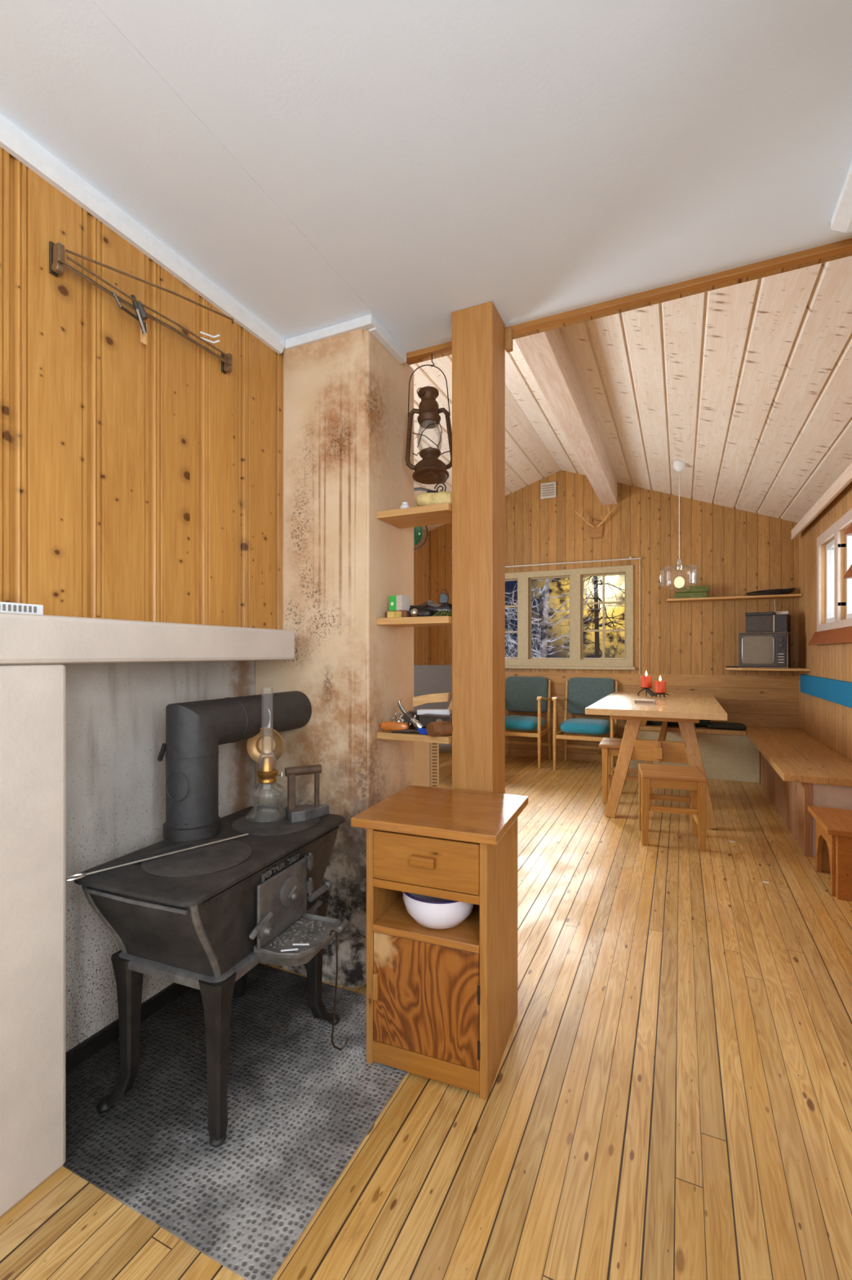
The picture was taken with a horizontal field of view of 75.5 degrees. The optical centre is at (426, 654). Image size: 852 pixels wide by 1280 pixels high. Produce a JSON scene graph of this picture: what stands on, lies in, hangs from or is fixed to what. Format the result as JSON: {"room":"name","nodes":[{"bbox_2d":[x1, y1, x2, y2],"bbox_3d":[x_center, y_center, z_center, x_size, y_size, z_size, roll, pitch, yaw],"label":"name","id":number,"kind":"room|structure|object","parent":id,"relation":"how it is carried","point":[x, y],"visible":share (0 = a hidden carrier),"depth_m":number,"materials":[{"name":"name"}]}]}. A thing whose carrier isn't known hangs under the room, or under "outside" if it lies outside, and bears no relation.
{"room":"cabin interior","nodes":[
{"label":"cabin interior","id":0,"kind":"room"},
{"bbox_2d":[0,146,283,629],"bbox_3d":[-1.370,-0.657,0.618,0.100,1.175,3.570,0,0,25],"label":"wall","id":1,"kind":"structure","parent":0,"point":[140,482],"depth_m":1.57,"materials":[{"name":"brown wood"}]},
{"bbox_2d":[48,240,233,373],"bbox_3d":[-0.777,-1.006,1.638,0.118,0.203,0.595,0,0,25],"label":"drying rack","id":2,"kind":"object","parent":1,"relation":"attached to","point":[56,251],"visible":1,"depth_m":1.55,"materials":[{"name":"metal"}]},
{"bbox_2d":[0,113,284,354],"bbox_3d":[-1.296,-1.219,0.623,0.030,0.052,3.440,0,0,25],"label":"trim","id":3,"kind":"structure","parent":1,"relation":"attached to","point":[13,140],"depth_m":1.55,"materials":[{"name":"white paint"}]},
{"bbox_2d":[284,314,375,350],"bbox_3d":[-0.373,-1.227,2.107,0.396,0.036,0.030,0,0,25],"label":"trim","id":4,"kind":"structure","parent":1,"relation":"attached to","point":[367,322],"depth_m":2.08,"materials":[{"name":"white paint"}]},
{"bbox_2d":[61,660,255,1052],"bbox_3d":[-1.458,0.550,0.814,0.120,1.300,3.850,0,0,25],"label":"wall","id":5,"kind":"structure","parent":0,"point":[115,713],"depth_m":1.72,"materials":[{"name":"paint"}]},
{"bbox_2d":[65,982,191,1074],"bbox_3d":[-0.905,1.173,1.847,0.014,0.055,0.950,0,0,25],"label":"baseboard","id":6,"kind":"structure","parent":5,"relation":"attached to","point":[78,1054],"depth_m":1.69,"materials":[{"name":"metal"}]},
{"bbox_2d":[413,529,428,665],"bbox_3d":[-0.915,-0.200,5.136,0.120,2.800,4.450,0,0,25],"label":"wall","id":7,"kind":"structure","parent":0,"point":[421,554],"depth_m":6.85,"materials":[{"name":"brown wood"}]},
{"bbox_2d":[413,525,427,550],"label":"hanging lamp","id":8,"kind":"object","parent":7,"relation":"hanging from","point":[418,534],"depth_m":4.40,"materials":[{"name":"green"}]},
{"bbox_2d":[0,0,851,522],"bbox_3d":[0.713,-1.727,2.260,2.894,0.966,8.300,0,0,25],"label":"ceiling","id":9,"kind":"structure","parent":0,"point":[409,165],"depth_m":1.43,"materials":[{"name":"paint"}]},
{"bbox_2d":[514,328,617,505],"bbox_3d":[1.140,-1.810,4.167,0.165,0.300,4.280,0,0,25],"label":"ridge beam","id":10,"kind":"structure","parent":9,"relation":"attached to","point":[547,354],"depth_m":3.72,"materials":[{"name":"wood"}]},
{"bbox_2d":[406,238,851,364],"bbox_3d":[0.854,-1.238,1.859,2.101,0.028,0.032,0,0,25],"label":"ceiling beam","id":11,"kind":"structure","parent":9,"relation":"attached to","point":[845,246],"depth_m":1.86,"materials":[{"name":"brown wood"}]},
{"bbox_2d":[368,319,406,364],"bbox_3d":[-0.147,-1.224,2.161,0.030,0.042,0.258,0,0,25],"label":"trim","id":12,"kind":"structure","parent":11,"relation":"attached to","point":[379,332],"depth_m":2.14,"materials":[{"name":"white paint"}]},
{"bbox_3d":[0.025,-1.189,2.228,0.019,0.052,0.004,0,0,25],"label":"hook","id":13,"kind":"object","parent":11,"relation":"attached to","visible":0},
{"bbox_2d":[404,364,452,484],"bbox_3d":[0.015,-0.951,2.230,0.158,0.494,0.170,0,0,-41],"label":"hurricane lantern","id":14,"kind":"object","parent":13,"relation":"hanging from","point":[430,469],"visible":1,"depth_m":2.22,"materials":[{"name":"brown metal"}]},
{"bbox_2d":[417,386,440,428],"bbox_3d":[0.011,-1.010,2.254,0.096,0.144,0.096,-2,-7,0],"label":"hood","id":15,"kind":"object","parent":14,"relation":"attached to","point":[428,411],"depth_m":2.23,"materials":[{"name":"metal"}]},
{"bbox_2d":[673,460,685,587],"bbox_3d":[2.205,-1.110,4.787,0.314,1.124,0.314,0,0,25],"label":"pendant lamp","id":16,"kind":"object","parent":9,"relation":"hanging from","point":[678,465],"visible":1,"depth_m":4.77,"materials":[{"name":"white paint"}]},
{"bbox_2d":[675,558,683,570],"bbox_3d":[2.205,-0.780,4.787,0.056,0.100,0.056,0,0,25],"label":"socket","id":17,"kind":"object","parent":16,"relation":"attached to","point":[679,564],"depth_m":4.77,"materials":[{"name":"silver metal"}]},
{"bbox_2d":[0,753,851,1279],"bbox_3d":[0.170,1.240,2.567,4.350,0.080,8.400,0,0,25],"label":"floor","id":18,"kind":"structure","parent":0,"point":[670,1096],"depth_m":1.46,"materials":[{"name":"wood"}]},
{"bbox_2d":[0,663,65,1217],"bbox_3d":[-1.234,0.612,0.803,0.295,1.177,1.220,0,0,25],"label":"wall","id":19,"kind":"structure","parent":18,"relation":"on","point":[33,695],"depth_m":1.22,"materials":[{"name":"paint"}]},
{"bbox_2d":[0,612,294,664],"bbox_3d":[-1.050,-0.034,1.178,0.295,0.111,2.055,0,0,25],"label":"mantel beam","id":20,"kind":"structure","parent":19,"relation":"on","point":[24,638],"depth_m":1.43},
{"bbox_2d":[0,601,43,614],"bbox_3d":[-0.943,-0.101,1.197,0.062,0.024,0.178,0,0,25],"label":"air vent","id":21,"kind":"object","parent":20,"relation":"on","point":[9,607],"visible":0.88,"depth_m":1.22,"materials":[{"name":"white paint"}]},
{"bbox_2d":[2,604,36,613],"bbox_3d":[-0.915,-0.101,1.185,0.002,0.014,0.141,0,0,25],"label":"grille","id":22,"kind":"object","parent":21,"relation":"attached to","point":[9,608],"depth_m":1.22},
{"bbox_2d":[62,963,407,1279],"bbox_3d":[-0.525,1.198,1.606,0.879,0.004,0.848,0,0,25],"label":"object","id":23,"kind":"object","parent":18,"relation":"on","point":[300,1106],"visible":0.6,"depth_m":1.42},
{"bbox_2d":[74,805,348,1147],"bbox_3d":[-0.513,0.871,1.589,0.555,0.651,0.704,0,0,22],"label":"wood stove","id":24,"kind":"object","parent":23,"relation":"on","point":[201,918],"visible":0.98,"depth_m":1.42,"materials":[{"name":"metal"}]},
{"bbox_2d":[65,833,248,881],"bbox_3d":[-0.704,0.540,1.482,0.030,0.006,0.480,0,0,45],"label":"poker","id":25,"kind":"object","parent":24,"relation":"on","point":[81,875],"visible":0.81,"depth_m":1.44,"materials":[{"name":"metal"}]},
{"bbox_2d":[132,843,194,863],"bbox_3d":[-0.714,0.543,1.502,0.022,0.007,0.160,0,0,40],"label":"lid lifter","id":26,"kind":"object","parent":24,"relation":"on","point":[190,845],"visible":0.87,"depth_m":1.50,"materials":[{"name":"metal"}]},
{"bbox_2d":[156,690,311,841],"bbox_3d":[-0.632,0.347,1.904,0.165,0.406,0.624,0,0,22],"label":"pipe","id":27,"kind":"object","parent":24,"relation":"on","point":[195,731],"visible":0.99,"depth_m":1.65,"materials":[{"name":"metal"}]},
{"bbox_2d":[246,709,284,789],"bbox_3d":[-0.531,0.329,1.840,0.140,0.434,0.178,0,0,-15],"label":"oil lamp","id":28,"kind":"object","parent":24,"relation":"on","point":[267,746],"visible":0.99,"depth_m":1.90,"materials":[{"name":"gold glass"}]},
{"bbox_2d":[284,764,328,822],"bbox_3d":[-0.397,0.460,1.846,0.148,0.173,0.090,0,0,-27],"label":"iron","id":29,"kind":"object","parent":24,"relation":"on","point":[295,813],"visible":1,"depth_m":1.82,"materials":[{"name":"grey metal"}]},
{"bbox_2d":[328,929,348,1050],"bbox_3d":[-0.242,0.925,1.517,0.062,0.341,0.013,0,0,-42],"label":"wire hook","id":30,"kind":"object","parent":24,"relation":"hanging from","point":[331,931],"visible":1,"depth_m":1.51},
{"bbox_2d":[255,328,413,987],"bbox_3d":[-0.382,-0.007,2.286,0.595,2.475,0.497,0,0,25],"label":"chimney","id":31,"kind":"object","parent":18,"relation":"on","point":[345,396],"visible":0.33,"depth_m":2.13,"materials":[{"name":"paint"}]},
{"bbox_2d":[413,742,439,787],"bbox_3d":[-0.170,0.870,3.739,0.515,0.660,0.200,0,0,1],"label":"heater","id":32,"kind":"object","parent":18,"relation":"on","point":[426,755],"visible":0.27,"depth_m":3.69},
{"bbox_2d":[430,742,439,787],"bbox_3d":[0.058,0.850,3.738,0.060,0.600,0.075,0,0,1],"label":"grille","id":33,"kind":"object","parent":32,"relation":"attached to","point":[434,748],"depth_m":3.70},
{"bbox_2d":[413,665,452,753],"bbox_3d":[0.092,0.656,5.255,0.704,1.090,0.856,0,0,-3],"label":"cabinet","id":34,"kind":"object","parent":18,"relation":"on","point":[428,679],"visible":0.1,"depth_m":5.51,"materials":[{"name":"grey fabric"}]},
{"bbox_2d":[351,785,528,1100],"bbox_3d":[0.062,0.839,1.730,0.436,0.722,0.437,0,0,22],"label":"base cabinet","id":35,"kind":"object","parent":18,"relation":"on","point":[442,1004],"visible":1,"depth_m":1.56,"materials":[{"name":"brown wood"}]},
{"bbox_2d":[372,894,479,953],"bbox_3d":[0.063,0.797,1.718,0.322,0.021,0.378,0,0,22],"label":"shelf","id":36,"kind":"object","parent":35,"relation":"attached to","point":[394,922],"depth_m":1.57,"materials":[{"name":"wood"}]},
{"bbox_2d":[403,891,474,928],"bbox_3d":[0.039,0.735,1.626,0.223,0.104,0.223,0,0,25],"label":"enamel bowl","id":37,"kind":"object","parent":35,"relation":"on","point":[434,913],"visible":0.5,"depth_m":1.54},
{"bbox_2d":[452,301,513,794],"bbox_3d":[0.212,-0.022,2.042,0.181,2.445,0.174,0,0,25],"label":"wooden post","id":38,"kind":"object","parent":18,"relation":"on","point":[478,350],"depth_m":1.97,"materials":[{"name":"brown wood"}]},
{"bbox_2d":[377,502,452,528],"bbox_3d":[-0.014,-0.532,2.127,0.298,0.026,0.192,0,0,25],"label":"wall shelf","id":39,"kind":"object","parent":38,"relation":"attached to","point":[438,513],"visible":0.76,"depth_m":2.08,"materials":[{"name":"brown wood"}]},
{"bbox_2d":[416,490,452,506],"bbox_3d":[0.039,-0.578,2.069,0.150,0.065,0.083,0,0,5],"label":"box","id":40,"kind":"object","parent":39,"relation":"on","point":[430,497],"visible":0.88,"depth_m":2.03,"materials":[{"name":"yellow plastic"}]},
{"bbox_2d":[413,480,446,491],"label":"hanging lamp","id":41,"kind":"object","parent":40,"relation":"on","point":[416,488],"depth_m":4.37,"materials":[{"name":"black metal"}]},
{"bbox_2d":[377,615,452,626],"bbox_3d":[-0.014,-0.125,2.127,0.298,0.026,0.192,0,0,25],"label":"wall shelf","id":42,"kind":"object","parent":38,"relation":"attached to","point":[446,620],"visible":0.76,"depth_m":2.05,"materials":[{"name":"brown wood"}]},
{"bbox_2d":[385,610,410,617],"bbox_3d":[-0.101,-0.152,2.124,0.100,0.027,0.060,0,0,33],"label":"box","id":43,"kind":"object","parent":42,"relation":"on","point":[404,613],"visible":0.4,"depth_m":2.08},
{"bbox_2d":[389,595,410,611],"bbox_3d":[-0.102,-0.196,2.124,0.065,0.058,0.052,0,0,39],"label":"box","id":44,"kind":"object","parent":43,"relation":"on","point":[397,602],"visible":0.85,"depth_m":2.10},
{"bbox_2d":[408,608,431,617],"bbox_3d":[-0.036,-0.155,2.075,0.110,0.033,0.046,0,0,25],"label":"torch","id":45,"kind":"object","parent":42,"relation":"on","point":[414,612],"visible":0.73,"depth_m":2.06,"materials":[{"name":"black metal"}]},
{"bbox_2d":[410,608,418,617],"bbox_3d":[-0.044,-0.155,2.070,0.032,0.032,0.032,0,0,25],"label":"lamp","id":46,"kind":"object","parent":45,"relation":"attached to","point":[414,612],"depth_m":2.06,"materials":[{"name":"silver metal"}]},
{"bbox_2d":[408,600,452,616],"bbox_3d":[0.022,-0.174,2.111,0.220,0.067,0.072,0,0,23],"label":"pouch","id":47,"kind":"object","parent":42,"relation":"on","point":[430,606],"visible":0.39,"depth_m":2.08,"materials":[{"name":"leather"}]},
{"bbox_2d":[438,589,448,604],"bbox_3d":[0.069,-0.222,2.113,0.039,0.058,0.024,0,0,5],"label":"plug","id":48,"kind":"object","parent":47,"relation":"on","point":[443,597],"visible":0.94,"depth_m":2.10,"materials":[{"name":"plastic"}]},
{"bbox_2d":[432,609,452,616],"bbox_3d":[0.060,-0.152,2.022,0.081,0.024,0.023,0,0,25],"label":"wire tangle","id":49,"kind":"object","parent":42,"relation":"on","point":[443,612],"visible":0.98,"depth_m":2.02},
{"bbox_2d":[377,728,452,744],"bbox_3d":[-0.014,0.311,2.127,0.298,0.026,0.192,0,0,25],"label":"wall shelf","id":50,"kind":"object","parent":38,"relation":"attached to","point":[383,735],"visible":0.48,"depth_m":2.04,"materials":[{"name":"brown wood"}]},
{"bbox_2d":[380,721,408,731],"bbox_3d":[-0.048,0.276,2.070,0.270,0.036,0.048,0,0,19],"label":"handle","id":51,"kind":"object","parent":50,"relation":"on","point":[386,726],"visible":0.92,"depth_m":2.08,"materials":[{"name":"wood"}]},
{"bbox_2d":[392,712,416,725],"bbox_3d":[-0.081,0.249,2.110,0.100,0.050,0.043,0,0,16],"label":"chain","id":52,"kind":"object","parent":51,"relation":"on","point":[402,719],"visible":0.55,"depth_m":2.11,"materials":[{"name":"silver metal"}]},
{"bbox_2d":[392,728,419,733],"bbox_3d":[-0.071,0.288,2.071,0.111,0.017,0.027,0,0,17],"label":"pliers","id":53,"kind":"object","parent":50,"relation":"on","point":[407,731],"visible":0.98,"depth_m":2.06,"materials":[{"name":"metal"}]},
{"bbox_2d":[397,699,424,729],"bbox_3d":[-0.031,0.235,2.131,0.108,0.121,0.151,0,0,25],"label":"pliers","id":54,"kind":"object","parent":50,"relation":"on","point":[407,717],"visible":0.98,"depth_m":2.07,"materials":[{"name":"silver metal"}]},
{"bbox_2d":[417,728,427,734],"bbox_3d":[0.020,0.286,2.030,0.117,0.022,0.020,0,0,30],"label":"sheath","id":55,"kind":"object","parent":50,"relation":"on","point":[422,731],"visible":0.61,"depth_m":2.04,"materials":[{"name":"plastic"}]},
{"bbox_2d":[408,710,452,728],"bbox_3d":[0.023,0.264,2.177,0.220,0.068,0.060,0,0,25],"label":"tray","id":56,"kind":"object","parent":50,"relation":"on","point":[412,713],"visible":0.18,"depth_m":2.18,"materials":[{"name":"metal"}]},
{"bbox_2d":[417,709,452,715],"bbox_3d":[0.034,0.225,2.131,0.139,0.026,0.034,0,0,25],"label":"folded paper","id":57,"kind":"object","parent":56,"relation":"on","point":[446,712],"visible":0.84,"depth_m":2.11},
{"bbox_2d":[419,713,452,727],"bbox_3d":[0.047,0.253,2.067,0.137,0.046,0.061,0,0,29],"label":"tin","id":58,"kind":"object","parent":50,"relation":"on","point":[426,718],"visible":0.51,"depth_m":2.05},
{"bbox_2d":[426,720,453,737],"bbox_3d":[0.054,0.271,1.998,0.095,0.054,0.054,0,0,-37],"label":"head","id":59,"kind":"object","parent":50,"relation":"on","point":[442,728],"visible":0.98,"depth_m":1.97},
{"bbox_2d":[505,676,551,768],"bbox_3d":[1.060,0.732,6.175,0.626,0.940,0.676,0,0,25],"label":"armchair","id":60,"kind":"object","parent":18,"relation":"on","point":[522,694],"visible":0.73,"depth_m":6.31,"materials":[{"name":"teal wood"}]},
{"bbox_2d":[505,715,545,730],"bbox_3d":[1.039,0.765,6.131,0.510,0.140,0.520,0,0,25],"label":"seat cushion","id":61,"kind":"object","parent":60,"relation":"on","point":[514,722],"depth_m":5.91,"materials":[{"name":"teal fabric"}]},
{"bbox_2d":[505,676,548,712],"bbox_3d":[1.173,0.468,6.420,0.500,0.412,0.135,0,0,25],"label":"cushion","id":62,"kind":"object","parent":60,"relation":"on","point":[522,693],"depth_m":6.38,"materials":[{"name":"grey fabric"}]},
{"bbox_2d":[551,677,618,774],"bbox_3d":[1.722,0.732,5.868,0.626,0.940,0.676,0,0,25],"label":"armchair","id":63,"kind":"object","parent":18,"relation":"on","point":[581,693],"visible":0.8,"depth_m":6.01,"materials":[{"name":"teal fabric"}]},
{"bbox_2d":[560,718,610,734],"bbox_3d":[1.702,0.765,5.824,0.510,0.140,0.520,0,0,25],"label":"seat cushion","id":64,"kind":"object","parent":63,"relation":"on","point":[573,726],"depth_m":5.63,"materials":[{"name":"teal fabric"}]},
{"bbox_2d":[568,677,615,715],"bbox_3d":[1.836,0.468,6.113,0.500,0.412,0.135,0,0,25],"label":"cushion","id":65,"kind":"object","parent":63,"relation":"on","point":[583,692],"depth_m":6.10,"materials":[{"name":"grey fabric"}]},
{"bbox_2d":[599,737,653,804],"bbox_3d":[1.660,0.962,4.521,0.420,0.476,0.400,0,0,23],"label":"stool","id":66,"kind":"object","parent":18,"relation":"on","point":[611,747],"visible":0.48,"depth_m":4.42,"materials":[{"name":"brown wood"}]},
{"bbox_2d":[585,691,728,829],"bbox_3d":[2.027,0.806,4.803,0.930,0.812,2.020,0,0,25],"label":"dining table","id":67,"kind":"object","parent":18,"relation":"on","point":[686,709],"visible":0.89,"depth_m":4.04,"materials":[{"name":"brown wood"}]},
{"bbox_2d":[634,698,656,704],"bbox_3d":[1.772,0.384,4.447,0.150,0.032,0.091,0,0,33],"label":"matchbox","id":68,"kind":"object","parent":67,"relation":"on","point":[637,700],"visible":1,"depth_m":4.42},
{"bbox_2d":[637,687,668,697],"bbox_3d":[2.126,0.358,5.141,0.104,0.085,0.279,0,0,-34],"label":"candle holder","id":69,"kind":"object","parent":67,"relation":"on","point":[647,690],"visible":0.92,"depth_m":5.16,"materials":[{"name":"black metal"}]},
{"bbox_2d":[640,671,652,688],"bbox_3d":[2.085,0.236,5.206,0.100,0.160,0.100,0,0,25],"label":"candle","id":70,"kind":"object","parent":69,"relation":"on","point":[646,681],"visible":1,"depth_m":5.16,"materials":[{"name":"wax"}]},
{"bbox_2d":[654,675,666,693],"bbox_3d":[2.164,0.276,5.081,0.100,0.160,0.100,0,0,25],"label":"candle","id":71,"kind":"object","parent":69,"relation":"on","point":[660,686],"visible":1,"depth_m":5.04,"materials":[{"name":"wax"}]},
{"bbox_2d":[638,763,706,851],"bbox_3d":[1.581,0.976,3.560,0.368,0.449,0.364,0,0,18],"label":"stool","id":72,"kind":"object","parent":18,"relation":"on","point":[691,779],"visible":1,"depth_m":3.44,"materials":[{"name":"brown wood"}]},
{"bbox_2d":[624,724,759,782],"bbox_3d":[2.656,0.962,5.556,1.188,0.477,0.455,0,0,25],"label":"bench","id":73,"kind":"object","parent":18,"relation":"on","point":[727,754],"visible":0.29,"depth_m":5.26,"materials":[{"name":"wood"}]},
{"bbox_2d":[646,720,710,727],"bbox_3d":[2.474,0.659,5.577,0.720,0.128,0.128,0,0,25],"label":"cushion","id":74,"kind":"object","parent":73,"relation":"on","point":[704,723],"visible":0.22,"depth_m":5.51,"materials":[{"name":"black fabric"}]},
{"bbox_2d":[706,721,746,729],"bbox_3d":[2.941,0.701,5.394,0.340,0.045,0.340,0,0,25],"label":"seat pad","id":75,"kind":"object","parent":73,"relation":"on","point":[717,725],"visible":0.95,"depth_m":5.28,"materials":[{"name":"black fabric"}]},
{"bbox_2d":[745,725,851,857],"bbox_3d":[2.889,0.959,4.329,0.485,0.482,2.485,0,0,25],"label":"bench","id":76,"kind":"object","parent":18,"relation":"on","point":[798,771],"visible":0.93,"depth_m":3.61,"materials":[{"name":"wood"}]},
{"bbox_2d":[808,805,851,901],"bbox_3d":[2.236,1.028,2.816,0.390,0.345,0.460,0,0,25],"label":"stool","id":77,"kind":"object","parent":18,"relation":"on","point":[833,825],"visible":1,"depth_m":2.73,"materials":[{"name":"wood"}]},
{"bbox_2d":[413,693,449,706],"bbox_3d":[0.021,0.181,2.178,0.156,0.062,0.016,0,0,25],"label":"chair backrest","id":78,"kind":"object","parent":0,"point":[439,697],"visible":1,"depth_m":2.17,"materials":[{"name":"wood"}]},
{"bbox_2d":[409,354,561,531],"bbox_3d":[-0.140,-1.871,4.788,1.780,0.677,4.430,0,0,25],"label":"ceiling","id":79,"kind":"structure","parent":0,"point":[528,460],"depth_m":5.10,"materials":[{"name":"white wood"}]},
{"bbox_2d":[428,470,799,774],"bbox_3d":[1.858,-0.525,6.251,4.174,3.450,0.134,0,0,25],"label":"wall","id":80,"kind":"structure","parent":0,"point":[734,552],"depth_m":5.87,"materials":[{"name":"brown wood"}]},
{"bbox_2d":[505,578,518,658],"bbox_3d":[0.891,-0.420,6.691,0.526,0.986,0.050,0,0,25],"label":"window","id":81,"kind":"structure","parent":80,"relation":"in","point":[515,606],"depth_m":6.58,"materials":[{"name":"beige wood"}]},
{"bbox_2d":[540,481,556,498],"bbox_3d":[1.420,-1.900,6.382,0.180,0.180,0.024,0,0,25],"label":"air vent","id":82,"kind":"object","parent":80,"relation":"in","point":[548,490],"visible":1,"depth_m":6.37,"materials":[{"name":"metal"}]},
{"bbox_2d":[529,576,570,658],"bbox_3d":[1.451,-0.420,6.431,0.511,0.986,0.050,0,0,25],"label":"window","id":83,"kind":"structure","parent":80,"relation":"in","point":[559,576],"depth_m":6.48,"materials":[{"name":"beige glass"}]},
{"bbox_2d":[505,564,633,666],"bbox_3d":[1.411,-0.415,6.387,1.870,1.110,0.023,0,0,25],"label":"window frame","id":84,"kind":"structure","parent":80,"relation":"attached to","point":[523,660],"depth_m":6.25,"materials":[{"name":"wood"}]},
{"bbox_2d":[505,666,635,670],"bbox_3d":[1.406,0.155,6.375,1.910,0.030,0.050,0,0,25],"label":"trim","id":85,"kind":"structure","parent":80,"relation":"attached to","point":[506,667],"depth_m":6.24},
{"bbox_2d":[505,556,641,567],"bbox_3d":[1.415,-1.042,6.371,2.010,0.035,0.049,0,0,25],"label":"curtain rod","id":86,"kind":"object","parent":80,"relation":"attached to","point":[630,557],"visible":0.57,"depth_m":6.21,"materials":[{"name":"metal"}]},
{"bbox_2d":[574,503,616,538],"bbox_3d":[1.883,-1.470,6.108,0.444,0.341,0.132,0,0,25],"label":"antler mount","id":87,"kind":"object","parent":80,"relation":"attached to","point":[596,527],"visible":1,"depth_m":6.13,"materials":[{"name":"brown wood"}]},
{"bbox_2d":[582,573,626,658],"bbox_3d":[1.996,-0.420,6.179,0.511,0.986,0.050,0,0,25],"label":"window","id":88,"kind":"structure","parent":80,"relation":"in","point":[603,602],"depth_m":6.17,"materials":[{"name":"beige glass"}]},
{"bbox_2d":[639,559,640,674],"bbox_3d":[2.321,-0.417,5.972,0.014,1.265,0.012,0,0,25],"label":"trim","id":89,"kind":"structure","parent":80,"relation":"attached to","point":[639,559],"depth_m":5.97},
{"bbox_2d":[666,587,802,602],"bbox_3d":[3.055,-0.594,5.517,1.165,0.093,0.220,0,0,25],"label":"wall shelf","id":90,"kind":"object","parent":80,"relation":"attached to","point":[778,596],"depth_m":5.42,"materials":[{"name":"brown wood"}]},
{"bbox_2d":[675,591,707,598],"bbox_3d":[2.727,-0.598,5.669,0.300,0.060,0.160,0,0,25],"label":"storage box","id":91,"kind":"object","parent":90,"relation":"on","point":[697,594],"visible":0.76,"depth_m":5.60,"materials":[{"name":"green metal"}]},
{"bbox_2d":[675,585,709,592],"bbox_3d":[2.737,-0.661,5.664,0.300,0.060,0.160,0,0,22],"label":"storage box","id":92,"kind":"object","parent":91,"relation":"on","point":[705,588],"visible":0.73,"depth_m":5.59,"materials":[{"name":"green metal"}]},
{"bbox_2d":[799,482,851,760],"bbox_3d":[2.768,-0.080,3.346,0.120,2.560,4.600,0,0,25],"label":"wall","id":93,"kind":"structure","parent":0,"point":[830,722],"depth_m":4.49,"materials":[{"name":"brown wood"}]},
{"bbox_2d":[724,666,810,671],"bbox_3d":[3.233,0.141,5.258,0.644,0.022,0.540,0,0,25],"label":"corner shelf","id":94,"kind":"object","parent":93,"relation":"attached to","point":[725,668],"visible":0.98,"depth_m":5.08,"materials":[{"name":"brown wood"}]},
{"bbox_2d":[738,631,791,668],"bbox_3d":[3.248,-0.037,5.256,0.401,0.335,0.330,0,0,42],"label":"television","id":95,"kind":"object","parent":94,"relation":"on","point":[765,649],"visible":1,"depth_m":5.13,"materials":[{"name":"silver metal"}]},
{"bbox_2d":[746,613,791,632],"bbox_3d":[3.255,-0.287,5.236,0.340,0.163,0.183,0,0,42],"label":"radio","id":96,"kind":"object","parent":95,"relation":"on","point":[763,623],"visible":0.9,"depth_m":5.16,"materials":[{"name":"black plastic"}]},
{"bbox_2d":[745,611,776,615],"bbox_3d":[3.204,-0.383,5.272,0.240,0.028,0.140,0,0,37],"label":"box","id":97,"kind":"object","parent":96,"relation":"on","point":[771,612],"visible":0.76,"depth_m":5.22,"materials":[{"name":"black plastic"}]},
{"bbox_2d":[791,462,851,539],"bbox_3d":[2.979,-1.140,4.047,0.085,0.090,2.650,0,0,25],"label":"beam","id":98,"kind":"structure","parent":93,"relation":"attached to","point":[845,479],"depth_m":4.06,"materials":[{"name":"wood"}]},
{"bbox_2d":[800,674,851,707],"bbox_3d":[3.054,0.272,4.145,0.031,0.167,2.190,0,0,25],"label":"cushion","id":99,"kind":"object","parent":93,"relation":"attached to","point":[838,691],"visible":1,"depth_m":4.15,"materials":[{"name":"blue fabric"}]},
{"bbox_2d":[808,626,851,644],"bbox_3d":[2.966,-0.130,4.004,0.074,0.110,1.360,0,0,25],"label":"trim","id":100,"kind":"structure","parent":93,"relation":"attached to","point":[841,635],"depth_m":3.95,"materials":[{"name":"red wood"}]},
{"bbox_2d":[826,538,835,623],"bbox_3d":[3.153,-0.565,4.247,0.098,0.650,0.522,0,0,25],"label":"window","id":101,"kind":"structure","parent":93,"relation":"in","point":[830,547],"depth_m":4.44,"materials":[{"name":"glass"}]},
{"bbox_2d":[817,508,851,631],"bbox_3d":[2.990,-0.575,3.993,0.020,0.780,1.260,0,0,25],"label":"trim","id":102,"kind":"structure","parent":93,"relation":"attached to","point":[835,529],"depth_m":4.00,"materials":[{"name":"wood"}]},
{"bbox_2d":[838,536,851,618],"bbox_3d":[2.904,-0.565,3.709,0.098,0.650,0.532,0,0,25],"label":"window","id":103,"kind":"structure","parent":93,"relation":"in","point":[849,539],"depth_m":3.91,"materials":[{"name":"white paint"}]},
{"bbox_2d":[844,522,851,578],"bbox_3d":[2.670,-0.818,3.419,0.120,0.685,0.120,0,0,25],"label":"wall lamp","id":104,"kind":"object","parent":93,"relation":"attached to","point":[848,575],"visible":1,"depth_m":3.42,"materials":[{"name":"orange fabric"}]},
{"bbox_3d":[0.523,-0.022,-0.132,0.120,2.445,3.800,0,0,25],"label":"wall","id":105,"kind":"structure","parent":0,"visible":0},
{"bbox_2d":[831,162,851,232],"bbox_3d":[0.438,-1.222,-0.079,0.078,0.045,3.625,0,0,25],"label":"trim","id":106,"kind":"structure","parent":105,"relation":"attached to","point":[842,220],"depth_m":1.51,"materials":[{"name":"white paint"}]},
{"label":"outside","id":107,"kind":"structure","parent":0,"visible":0},
{"bbox_2d":[505,575,625,657],"bbox_3d":[1.717,-0.077,8.596,2.453,5.556,2.509,0,0,-36],"label":"bare tree","id":108,"kind":"object","parent":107,"point":[545,607],"visible":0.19,"depth_m":8.57,"materials":[{"name":"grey plant"}]},
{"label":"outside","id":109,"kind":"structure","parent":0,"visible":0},
{"bbox_2d":[552,575,625,657],"bbox_3d":[3.298,-0.284,9.793,2.274,5.969,1.802,0,0,7],"label":"bare tree","id":110,"kind":"object","parent":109,"point":[597,650],"visible":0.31,"depth_m":9.80,"materials":[{"name":"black plant"}]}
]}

